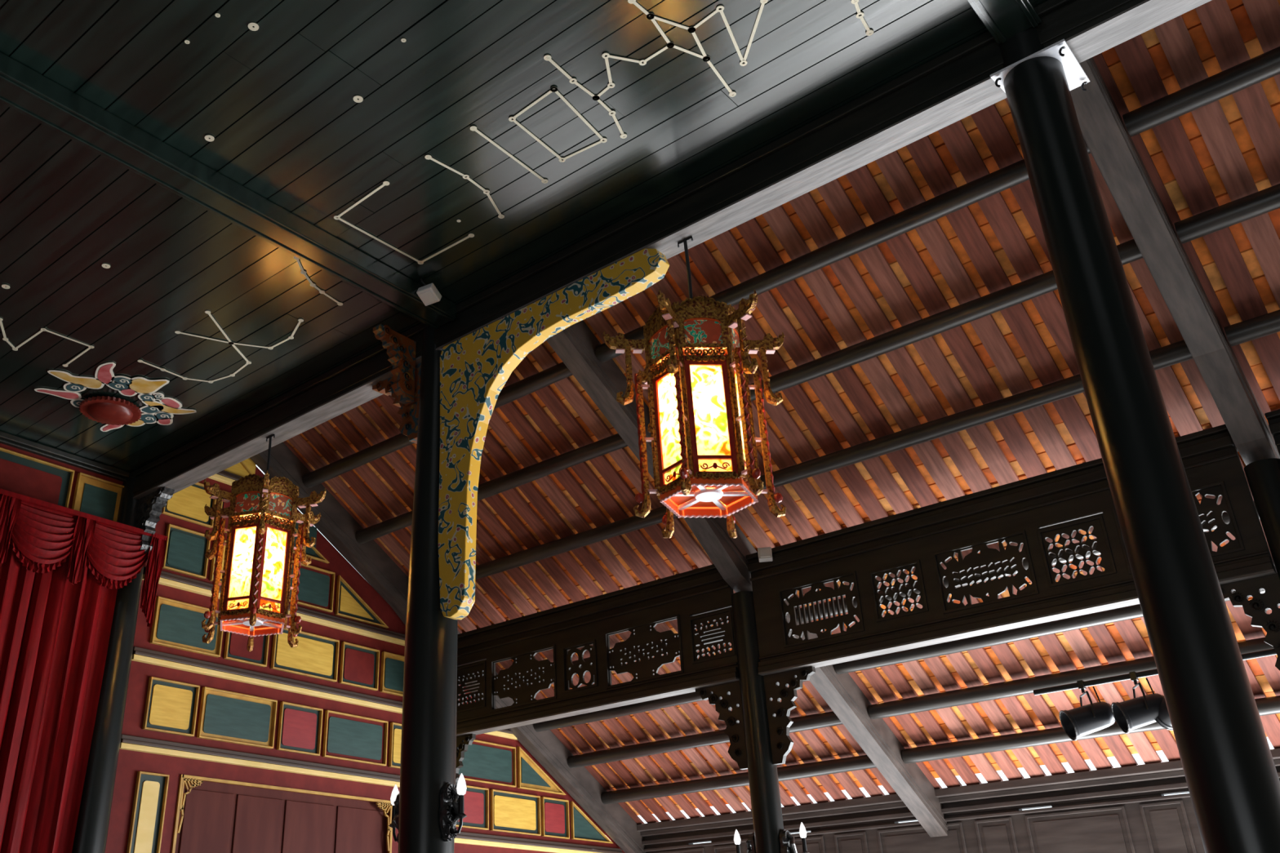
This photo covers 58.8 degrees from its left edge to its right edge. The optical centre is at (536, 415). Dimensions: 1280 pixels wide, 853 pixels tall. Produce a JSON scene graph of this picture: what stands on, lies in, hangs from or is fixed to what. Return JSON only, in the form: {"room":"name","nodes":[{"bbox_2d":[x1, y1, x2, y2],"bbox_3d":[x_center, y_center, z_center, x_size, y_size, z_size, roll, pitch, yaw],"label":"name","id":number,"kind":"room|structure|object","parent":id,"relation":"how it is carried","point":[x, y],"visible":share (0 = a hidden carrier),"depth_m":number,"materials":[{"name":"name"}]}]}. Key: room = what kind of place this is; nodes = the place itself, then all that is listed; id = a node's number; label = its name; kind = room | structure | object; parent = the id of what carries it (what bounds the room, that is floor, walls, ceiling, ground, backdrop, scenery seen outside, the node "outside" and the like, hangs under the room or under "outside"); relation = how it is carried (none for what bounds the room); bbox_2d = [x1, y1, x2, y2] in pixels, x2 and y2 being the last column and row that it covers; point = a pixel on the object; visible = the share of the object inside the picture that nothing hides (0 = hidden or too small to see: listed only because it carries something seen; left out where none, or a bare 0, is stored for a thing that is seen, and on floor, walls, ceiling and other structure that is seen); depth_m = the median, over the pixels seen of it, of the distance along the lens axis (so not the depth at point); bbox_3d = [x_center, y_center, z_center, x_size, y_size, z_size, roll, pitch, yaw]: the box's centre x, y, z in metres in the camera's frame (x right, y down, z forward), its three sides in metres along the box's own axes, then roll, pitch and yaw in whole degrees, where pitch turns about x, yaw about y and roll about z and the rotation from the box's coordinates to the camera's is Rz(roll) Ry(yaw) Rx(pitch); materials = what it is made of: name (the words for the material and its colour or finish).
{"room":"chinese theater hall","nodes":[
{"label":"chinese theater hall","id":0,"kind":"room"},
{"bbox_2d":[0,443,624,852],"bbox_3d":[-4.167,2.483,9.093,0.160,7.050,16.400,-22,-34,36],"label":"wall","id":1,"kind":"structure","parent":0,"point":[509,793],"depth_m":10.94,"materials":[{"name":"red paint"}]},
{"bbox_2d":[0,431,129,481],"bbox_3d":[-6.679,-0.849,7.489,0.080,0.078,8.740,-22,-34,36],"label":"trim","id":2,"kind":"structure","parent":1,"relation":"attached to","point":[13,441],"depth_m":9.99,"materials":[{"name":"black wood"}]},
{"bbox_2d":[208,470,243,485],"bbox_3d":[-3.190,0.576,11.215,0.075,0.115,1.280,-22,-34,36],"label":"trim","id":3,"kind":"structure","parent":1,"relation":"attached to","point":[224,477],"depth_m":11.27,"materials":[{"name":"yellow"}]},
{"bbox_2d":[120,734,399,787],"bbox_3d":[-2.353,3.361,10.823,0.075,0.115,3.610,-22,-34,36],"label":"trim","id":4,"kind":"structure","parent":1,"relation":"attached to","point":[131,743],"depth_m":10.50,"materials":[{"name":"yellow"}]},
{"bbox_2d":[131,646,402,714],"bbox_3d":[-2.366,2.682,11.163,0.075,0.115,3.610,-22,-34,36],"label":"trim","id":5,"kind":"structure","parent":1,"relation":"attached to","point":[139,655],"depth_m":10.84,"materials":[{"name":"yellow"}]},
{"bbox_2d":[142,566,404,646],"bbox_3d":[-2.465,1.978,11.407,0.075,0.115,3.350,-22,-34,36],"label":"trim","id":6,"kind":"structure","parent":1,"relation":"attached to","point":[166,579],"depth_m":11.60,"materials":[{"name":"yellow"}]},
{"bbox_2d":[171,774,392,852],"bbox_3d":[-2.321,5.061,10.103,0.120,3.280,2.505,-22,-34,36],"label":"door","id":7,"kind":"structure","parent":1,"relation":"in","point":[211,817],"depth_m":10.58,"materials":[{"name":"brown wood"}]},
{"bbox_2d":[484,728,517,740],"bbox_3d":[-0.591,3.592,12.960,0.075,0.115,1.280,-22,-34,36],"label":"trim","id":8,"kind":"structure","parent":1,"relation":"attached to","point":[505,733],"depth_m":13.14,"materials":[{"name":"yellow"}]},
{"bbox_2d":[453,831,623,852],"bbox_3d":[0.045,4.976,13.047,0.075,0.115,3.060,-22,-34,36],"label":"trim","id":9,"kind":"structure","parent":1,"relation":"attached to","point":[463,837],"depth_m":12.85,"materials":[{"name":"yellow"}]},
{"bbox_2d":[0,0,1047,472],"bbox_3d":[-0.634,-3.390,2.826,16.172,0.086,8.775,-22,-34,36],"label":"ceiling","id":10,"kind":"structure","parent":0,"point":[460,147],"depth_m":6.43,"materials":[{"name":"paint"}]},
{"bbox_2d":[34,362,196,431],"bbox_3d":[-3.391,-0.105,9.094,1.103,0.120,1.087,-6,-27,10],"label":"sun ornament","id":11,"kind":"object","parent":10,"relation":"attached to","point":[114,412],"visible":1,"depth_m":9.10,"materials":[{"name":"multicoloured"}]},
{"bbox_2d":[0,52,456,328],"bbox_3d":[-3.534,-2.117,5.024,0.220,0.128,8.740,-22,-34,36],"label":"ceiling beam","id":12,"kind":"structure","parent":10,"relation":"attached to","point":[24,90],"depth_m":6.57,"materials":[{"name":"paint"}]},
{"bbox_2d":[416,278,441,306],"bbox_3d":[-0.731,-0.853,7.660,0.124,0.172,0.138,-16,-30,27],"label":"junction box","id":13,"kind":"object","parent":12,"relation":"attached to","point":[428,294],"visible":1,"depth_m":7.62,"materials":[{"name":"white plastic"}]},
{"bbox_2d":[967,0,1041,43],"bbox_3d":[-0.498,-3.363,2.655,0.220,0.128,8.740,-22,-34,36],"label":"ceiling beam","id":14,"kind":"structure","parent":10,"relation":"attached to","point":[1003,19],"depth_m":5.48,"materials":[{"name":"paint"}]},
{"bbox_2d":[282,0,1279,633],"bbox_3d":[3.557,-1.653,7.540,16.472,2.480,4.140,-22,-34,36],"label":"roof","id":15,"kind":"structure","parent":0,"point":[1224,150],"depth_m":8.72,"materials":[{"name":"wood"}]},
{"bbox_2d":[1122,46,1279,136],"bbox_3d":[6.643,-3.021,4.811,7.807,0.152,0.150,-22,-34,36],"label":"purlin","id":16,"kind":"object","parent":15,"relation":"attached to","point":[1266,65],"visible":1,"depth_m":6.79,"materials":[{"name":"brown wood"}]},
{"bbox_2d":[1173,183,1279,244],"bbox_3d":[7.146,-2.399,5.130,7.807,0.148,0.150,-22,-34,36],"label":"purlin","id":17,"kind":"object","parent":15,"relation":"attached to","point":[1267,200],"visible":1,"depth_m":7.19,"materials":[{"name":"brown wood"}]},
{"bbox_2d":[1223,309,1279,346],"bbox_3d":[7.675,-1.741,5.461,7.807,0.147,0.150,-22,-34,36],"label":"purlin","id":18,"kind":"object","parent":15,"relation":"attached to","point":[1267,324],"visible":1,"depth_m":7.61,"materials":[{"name":"brown wood"}]},
{"bbox_2d":[461,403,1279,824],"bbox_3d":[6.057,1.458,9.107,16.472,1.995,3.290,-22,-34,36],"label":"roof","id":19,"kind":"structure","parent":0,"point":[1128,639],"depth_m":11.24,"materials":[{"name":"wood"}]},
{"bbox_2d":[1033,648,1276,695],"bbox_3d":[5.615,1.470,7.559,4.530,0.079,0.044,-22,-34,36],"label":"pipe","id":20,"kind":"object","parent":19,"relation":"hanging from","point":[1272,651],"visible":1,"depth_m":8.51,"materials":[{"name":"grey metal"}]},
{"bbox_2d":[1058,680,1115,741],"bbox_3d":[4.209,2.241,8.577,0.438,0.443,0.251,-5,-27,9],"label":"spotlight","id":21,"kind":"object","parent":20,"relation":"hanging from","point":[1077,722],"visible":0.94,"depth_m":8.48,"materials":[{"name":"grey metal"}]},
{"bbox_2d":[1111,671,1164,733],"bbox_3d":[4.495,2.122,8.354,0.438,0.441,0.251,-7,-27,12],"label":"spotlight","id":22,"kind":"object","parent":20,"relation":"hanging from","point":[1134,713],"visible":0.88,"depth_m":8.27,"materials":[{"name":"grey metal"}]},
{"bbox_2d":[1155,697,1173,730],"bbox_3d":[4.675,2.033,8.188,0.251,0.436,0.436,6,-28,-15],"label":"spotlight","id":23,"kind":"object","parent":20,"relation":"hanging from","point":[1163,720],"visible":0.19,"depth_m":8.21,"materials":[{"name":"grey metal"}]},
{"bbox_2d":[644,766,1279,852],"bbox_3d":[7.278,4.351,9.040,16.342,3.260,0.122,-22,-34,36],"label":"wall","id":24,"kind":"structure","parent":0,"point":[1169,825],"depth_m":11.34,"materials":[{"name":"brown wood"}]},
{"bbox_2d":[636,748,1279,836],"bbox_3d":[7.228,2.819,9.636,16.172,0.135,0.160,-22,-34,36],"label":"beam","id":25,"kind":"structure","parent":24,"relation":"on","point":[1171,769],"depth_m":11.74,"materials":[{"name":"brown wood"}]},
{"bbox_2d":[641,772,1279,852],"bbox_3d":[7.264,3.001,9.587,16.172,0.125,0.080,-22,-34,36],"label":"trim","id":26,"kind":"structure","parent":24,"relation":"attached to","point":[1180,785],"depth_m":11.71,"materials":[{"name":"brown wood"}]},
{"bbox_3d":[2.024,3.193,2.770,16.172,0.100,16.500,-22,-34,36],"label":"floor","id":27,"kind":"structure","parent":0,"visible":0},
{"bbox_2d":[71,472,143,852],"bbox_3d":[-3.661,3.211,9.238,0.340,5.860,0.340,-22,-34,36],"label":"column","id":28,"kind":"structure","parent":27,"relation":"on","point":[91,836],"depth_m":9.46,"materials":[{"name":"black paint"}]},
{"bbox_2d":[134,486,174,555],"bbox_3d":[-3.440,0.985,10.095,0.420,0.624,0.130,-22,-34,36],"label":"bracket","id":29,"kind":"object","parent":28,"relation":"attached to","point":[150,506],"visible":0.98,"depth_m":10.12,"materials":[{"name":"black wood"}]},
{"bbox_2d":[0,488,168,852],"bbox_3d":[-5.186,2.538,7.215,0.177,5.205,5.570,-22,-34,36],"label":"stage curtain","id":30,"kind":"object","parent":29,"relation":"hanging from","point":[63,570],"visible":1,"depth_m":9.17,"materials":[{"name":"red fabric"}]},
{"bbox_2d":[0,543,117,852],"bbox_3d":[-5.334,2.579,7.063,0.106,5.000,5.195,-22,-34,36],"label":"drape","id":31,"kind":"object","parent":30,"relation":"hanging from","point":[55,630],"depth_m":9.06,"materials":[{"name":"red fabric"}]},
{"bbox_2d":[398,326,457,852],"bbox_3d":[-0.659,1.979,6.896,0.336,5.860,0.336,-22,-34,36],"label":"column","id":32,"kind":"structure","parent":27,"relation":"on","point":[429,700],"depth_m":6.97,"materials":[{"name":"black paint"}]},
{"bbox_2d":[131,322,426,499],"bbox_3d":[-2.231,0.029,9.351,4.032,0.400,0.222,-22,-34,36],"label":"tie beam","id":33,"kind":"structure","parent":32,"relation":"attached to","point":[347,386],"depth_m":9.15,"materials":[{"name":"black wood"}]},
{"bbox_2d":[201,434,326,651],"bbox_3d":[-2.150,0.921,8.805,0.957,1.683,1.054,-22,-34,36],"label":"lantern","id":34,"kind":"object","parent":33,"relation":"hanging from","point":[263,515],"visible":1,"depth_m":8.56,"materials":[{"name":"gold metal"}]},
{"bbox_2d":[235,492,260,512],"bbox_3d":[-2.219,0.665,8.676,0.208,0.168,0.006,-8,-27,14],"label":"painting","id":35,"kind":"object","parent":34,"relation":"on","point":[245,502],"depth_m":8.67,"materials":[{"name":"paint"}]},
{"bbox_2d":[268,493,292,516],"bbox_3d":[-1.987,0.688,8.730,0.208,0.168,0.006,23,-35,-39],"label":"painting","id":36,"kind":"object","parent":34,"relation":"on","point":[279,504],"depth_m":8.73,"materials":[{"name":"paint"}]},
{"bbox_2d":[373,324,416,404],"bbox_3d":[-1.009,-0.360,7.951,0.110,0.494,0.340,-22,-34,36],"label":"bracket","id":37,"kind":"object","parent":33,"relation":"attached to","point":[401,349],"visible":1,"depth_m":7.96,"materials":[{"name":"paint"}]},
{"bbox_2d":[388,784,399,843],"bbox_3d":[-0.834,2.429,6.851,0.155,0.369,0.120,-22,-34,36],"label":"wall sconce","id":38,"kind":"object","parent":32,"relation":"attached to","point":[394,799],"visible":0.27,"depth_m":6.84,"materials":[{"name":"black metal"}]},
{"bbox_2d":[372,362,421,444],"bbox_3d":[-0.990,-0.030,8.187,0.550,0.604,0.120,-22,-34,36],"label":"bracket","id":39,"kind":"object","parent":32,"relation":"attached to","point":[409,413],"visible":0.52,"depth_m":8.05,"materials":[{"name":"paint"}]},
{"bbox_2d":[439,773,466,841],"bbox_3d":[-0.469,2.279,6.566,0.155,0.369,0.120,-22,-34,36],"label":"wall sconce","id":40,"kind":"object","parent":32,"relation":"attached to","point":[451,810],"visible":1,"depth_m":6.55,"materials":[{"name":"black metal"}]},
{"bbox_2d":[438,248,669,619],"bbox_3d":[0.079,0.133,6.986,1.899,1.974,0.100,-22,-34,36],"label":"bracket","id":41,"kind":"object","parent":32,"relation":"attached to","point":[475,367],"visible":1,"depth_m":7.35,"materials":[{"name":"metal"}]},
{"bbox_2d":[731,591,783,852],"bbox_3d":[1.949,3.764,9.300,0.250,4.730,0.250,-22,-34,36],"label":"column","id":42,"kind":"structure","parent":27,"relation":"on","point":[765,796],"depth_m":9.70,"materials":[{"name":"black paint"}]},
{"bbox_2d":[456,564,739,737],"bbox_3d":[0.417,2.453,11.415,3.737,1.098,0.190,-22,-34,36],"label":"frieze","id":43,"kind":"object","parent":42,"relation":"attached to","point":[695,597],"visible":0.91,"depth_m":11.19,"materials":[{"name":"brown wood"}]},
{"bbox_2d":[695,680,747,769],"bbox_3d":[1.665,2.780,10.051,0.500,0.760,0.080,-22,-34,36],"label":"bracket","id":44,"kind":"object","parent":42,"relation":"attached to","point":[733,718],"visible":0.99,"depth_m":10.02,"materials":[{"name":"brown wood"}]},
{"bbox_2d":[733,829,755,852],"bbox_3d":[1.768,3.680,9.517,0.225,0.369,0.120,-22,-34,36],"label":"wall sconce","id":45,"kind":"object","parent":42,"relation":"attached to","point":[750,842],"visible":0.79,"depth_m":9.50,"materials":[{"name":"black metal"}]},
{"bbox_2d":[546,320,948,837],"bbox_3d":[1.784,1.211,10.431,0.214,4.553,7.310,-22,-34,36],"label":"rafter","id":46,"kind":"object","parent":42,"relation":"on","point":[575,345],"visible":0.5,"depth_m":10.34,"materials":[{"name":"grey wood"}]},
{"bbox_2d":[595,137,1091,362],"bbox_3d":[2.049,-1.141,8.399,4.016,0.151,0.150,-22,-34,36],"label":"purlin","id":47,"kind":"object","parent":46,"relation":"attached to","point":[946,203],"visible":0.63,"depth_m":8.06,"materials":[{"name":"brown wood"}]},
{"bbox_2d":[749,239,1142,401],"bbox_3d":[2.553,-0.510,8.713,4.016,0.153,0.150,-22,-34,36],"label":"purlin","id":48,"kind":"object","parent":46,"relation":"attached to","point":[1129,251],"visible":0.54,"depth_m":8.38,"materials":[{"name":"brown wood"}]},
{"bbox_2d":[760,340,1193,488],"bbox_3d":[3.081,0.146,9.044,4.016,0.150,0.150,-22,-34,36],"label":"purlin","id":49,"kind":"object","parent":46,"relation":"attached to","point":[1176,353],"visible":0.66,"depth_m":8.84,"materials":[{"name":"brown wood"}]},
{"bbox_2d":[795,502,1260,622],"bbox_3d":[4.008,1.301,9.625,4.015,0.149,0.150,-22,-34,36],"label":"purlin","id":50,"kind":"object","parent":46,"relation":"attached to","point":[1226,519],"visible":0.14,"depth_m":9.78,"materials":[{"name":"brown wood"}]},
{"bbox_2d":[834,590,1265,674],"bbox_3d":[4.465,1.860,9.916,4.015,0.147,0.150,-22,-34,36],"label":"purlin","id":51,"kind":"object","parent":46,"relation":"attached to","point":[1134,611],"visible":0.49,"depth_m":10.12,"materials":[{"name":"brown wood"}]},
{"bbox_2d":[901,695,1279,764],"bbox_3d":[5.297,2.894,10.438,4.015,0.146,0.149,-22,-34,36],"label":"purlin","id":52,"kind":"object","parent":46,"relation":"attached to","point":[1267,705],"visible":0.7,"depth_m":10.91,"materials":[{"name":"brown wood"}]},
{"bbox_2d":[763,666,815,764],"bbox_3d":[2.190,2.565,9.641,0.500,0.760,0.080,-22,-34,36],"label":"bracket","id":53,"kind":"object","parent":42,"relation":"attached to","point":[781,744],"visible":1,"depth_m":9.69,"materials":[{"name":"brown wood"}]},
{"bbox_2d":[779,822,808,852],"bbox_3d":[2.124,3.534,9.239,0.225,0.369,0.120,-22,-34,36],"label":"wall sconce","id":54,"kind":"object","parent":42,"relation":"attached to","point":[787,841],"visible":1,"depth_m":9.25,"materials":[{"name":"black metal"}]},
{"bbox_2d":[746,424,1277,675],"bbox_3d":[3.486,1.193,9.019,3.988,1.098,0.190,-22,-34,36],"label":"frieze","id":55,"kind":"object","parent":42,"relation":"attached to","point":[1029,511],"visible":0.82,"depth_m":8.95,"materials":[{"name":"brown wood"}]},
{"bbox_2d":[757,546,773,562],"bbox_3d":[2.068,1.259,10.216,0.124,0.157,0.155,-6,-27,10],"label":"junction box","id":56,"kind":"object","parent":55,"relation":"attached to","point":[765,554],"visible":1,"depth_m":10.15,"materials":[{"name":"white plastic"}]},
{"bbox_2d":[990,26,1279,852],"bbox_3d":[2.554,0.685,4.437,0.360,5.860,0.378,-22,-34,36],"label":"column","id":57,"kind":"structure","parent":27,"relation":"on","point":[1232,778],"depth_m":4.52,"materials":[{"name":"black paint"}]},
{"bbox_2d":[426,31,1006,350],"bbox_3d":[0.867,-1.242,6.934,4.228,0.400,0.222,-22,-34,36],"label":"tie beam","id":58,"kind":"structure","parent":57,"relation":"attached to","point":[957,84],"depth_m":6.43,"materials":[{"name":"black wood"}]},
{"bbox_2d":[602,235,786,538],"bbox_3d":[0.915,-0.259,6.434,1.018,1.803,1.028,-22,-34,36],"label":"lantern","id":59,"kind":"object","parent":58,"relation":"hanging from","point":[695,375],"visible":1,"depth_m":6.16,"materials":[{"name":"red metal"}]},
{"bbox_2d":[650,327,669,361],"bbox_3d":[0.711,-0.413,6.369,0.006,0.168,0.208,15,-31,-29],"label":"painting","id":60,"kind":"object","parent":59,"relation":"on","point":[660,346],"depth_m":6.39,"materials":[{"name":"paint"}]},
{"bbox_2d":[684,320,722,343],"bbox_3d":[0.922,-0.467,6.271,0.208,0.168,0.006,0,-27,-2],"label":"painting","id":61,"kind":"object","parent":59,"relation":"on","point":[695,331],"depth_m":6.27,"materials":[{"name":"paint"}]},
{"bbox_2d":[731,328,739,348],"bbox_3d":[1.125,-0.413,6.387,0.006,0.168,0.208,-14,-29,24],"label":"painting","id":62,"kind":"object","parent":59,"relation":"on","point":[735,334],"depth_m":6.39,"materials":[{"name":"paint"}]},
{"bbox_2d":[1035,0,1211,62],"bbox_3d":[5.420,-3.111,3.381,7.912,0.400,0.222,-22,-34,36],"label":"tie beam","id":63,"kind":"structure","parent":57,"relation":"attached to","point":[1090,28],"depth_m":5.40,"materials":[{"name":"black wood"}]},
{"bbox_2d":[1244,457,1279,579],"bbox_3d":[5.120,2.462,6.825,0.250,4.730,0.250,-22,-34,36],"label":"column","id":64,"kind":"structure","parent":27,"relation":"on","point":[1263,476],"depth_m":7.71,"materials":[{"name":"black paint"}]},
{"bbox_2d":[1070,57,1279,466],"bbox_3d":[4.948,-0.087,7.962,0.214,4.553,7.310,-22,-34,36],"label":"rafter","id":65,"kind":"object","parent":64,"relation":"on","point":[1104,132],"visible":0.78,"depth_m":7.35,"materials":[{"name":"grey wood"}]},
{"bbox_2d":[867,637,1274,719],"bbox_3d":[4.874,2.366,10.174,4.016,0.147,0.150,-22,-34,36],"label":"purlin","id":66,"kind":"object","parent":65,"relation":"attached to","point":[983,693],"visible":0.72,"depth_m":10.46,"materials":[{"name":"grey wood"}]},
{"bbox_2d":[1220,573,1279,671],"bbox_3d":[4.851,1.472,7.565,0.460,0.760,0.080,-22,-34,36],"label":"bracket","id":67,"kind":"object","parent":64,"relation":"attached to","point":[1256,608],"visible":0.86,"depth_m":7.60,"materials":[{"name":"brown wood"}]},
{"bbox_2d":[1264,408,1279,455],"bbox_3d":[8.086,-0.695,5.430,7.797,1.098,0.190,-22,-34,36],"label":"frieze","id":68,"kind":"object","parent":64,"relation":"attached to","point":[1273,417],"visible":1,"depth_m":7.84,"materials":[{"name":"brown wood"}]},
{"bbox_3d":[-1.038,4.990,11.630,0.250,4.730,0.250,-22,-34,36],"label":"column","id":69,"kind":"structure","parent":27,"relation":"on","visible":0},
{"bbox_2d":[249,442,645,852],"bbox_3d":[-1.147,2.414,12.718,0.174,4.553,7.310,-22,-34,36],"label":"rafter","id":70,"kind":"object","parent":69,"relation":"on","point":[340,528],"visible":0.59,"depth_m":12.39,"materials":[{"name":"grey wood"}]},
{"bbox_2d":[302,361,572,488],"bbox_3d":[-1.022,0.123,10.793,3.746,0.148,0.150,-22,-34,36],"label":"purlin","id":71,"kind":"object","parent":70,"relation":"attached to","point":[511,393],"visible":0.56,"depth_m":11.00,"materials":[{"name":"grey wood"}]},
{"bbox_2d":[355,433,627,543],"bbox_3d":[-0.518,0.745,11.111,3.746,0.150,0.150,-22,-34,36],"label":"purlin","id":72,"kind":"object","parent":70,"relation":"attached to","point":[614,442],"visible":0.69,"depth_m":10.72,"materials":[{"name":"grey wood"}]},
{"bbox_2d":[475,506,677,580],"bbox_3d":[0.010,1.401,11.443,3.747,0.150,0.150,-22,-34,36],"label":"purlin","id":73,"kind":"object","parent":70,"relation":"attached to","point":[655,517],"visible":0.59,"depth_m":11.13,"materials":[{"name":"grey wood"}]},
{"bbox_2d":[504,628,724,686],"bbox_3d":[0.938,2.564,12.020,3.746,0.150,0.150,-22,-34,36],"label":"purlin","id":74,"kind":"object","parent":70,"relation":"attached to","point":[586,660],"visible":0.06,"depth_m":11.74,"materials":[{"name":"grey wood"}]},
{"bbox_2d":[533,680,806,732],"bbox_3d":[1.394,3.119,12.313,3.746,0.147,0.150,-22,-34,36],"label":"purlin","id":75,"kind":"object","parent":70,"relation":"attached to","point":[691,697],"visible":0.46,"depth_m":12.61,"materials":[{"name":"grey wood"}]},
{"bbox_2d":[567,711,842,768],"bbox_3d":[1.803,3.625,12.571,3.747,0.148,0.150,-22,-34,36],"label":"purlin","id":76,"kind":"object","parent":70,"relation":"attached to","point":[806,722],"visible":0.66,"depth_m":12.70,"materials":[{"name":"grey wood"}]},
{"bbox_2d":[600,755,875,804],"bbox_3d":[2.226,4.156,12.833,3.746,0.148,0.149,-22,-34,36],"label":"purlin","id":77,"kind":"object","parent":70,"relation":"attached to","point":[859,762],"visible":0.79,"depth_m":12.81,"materials":[{"name":"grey wood"}]},
{"bbox_2d":[455,733,475,786],"bbox_3d":[-0.820,3.800,11.990,0.420,0.760,0.080,-22,-34,36],"label":"bracket","id":78,"kind":"object","parent":69,"relation":"attached to","point":[463,742],"visible":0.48,"depth_m":12.04,"materials":[{"name":"brown wood"}]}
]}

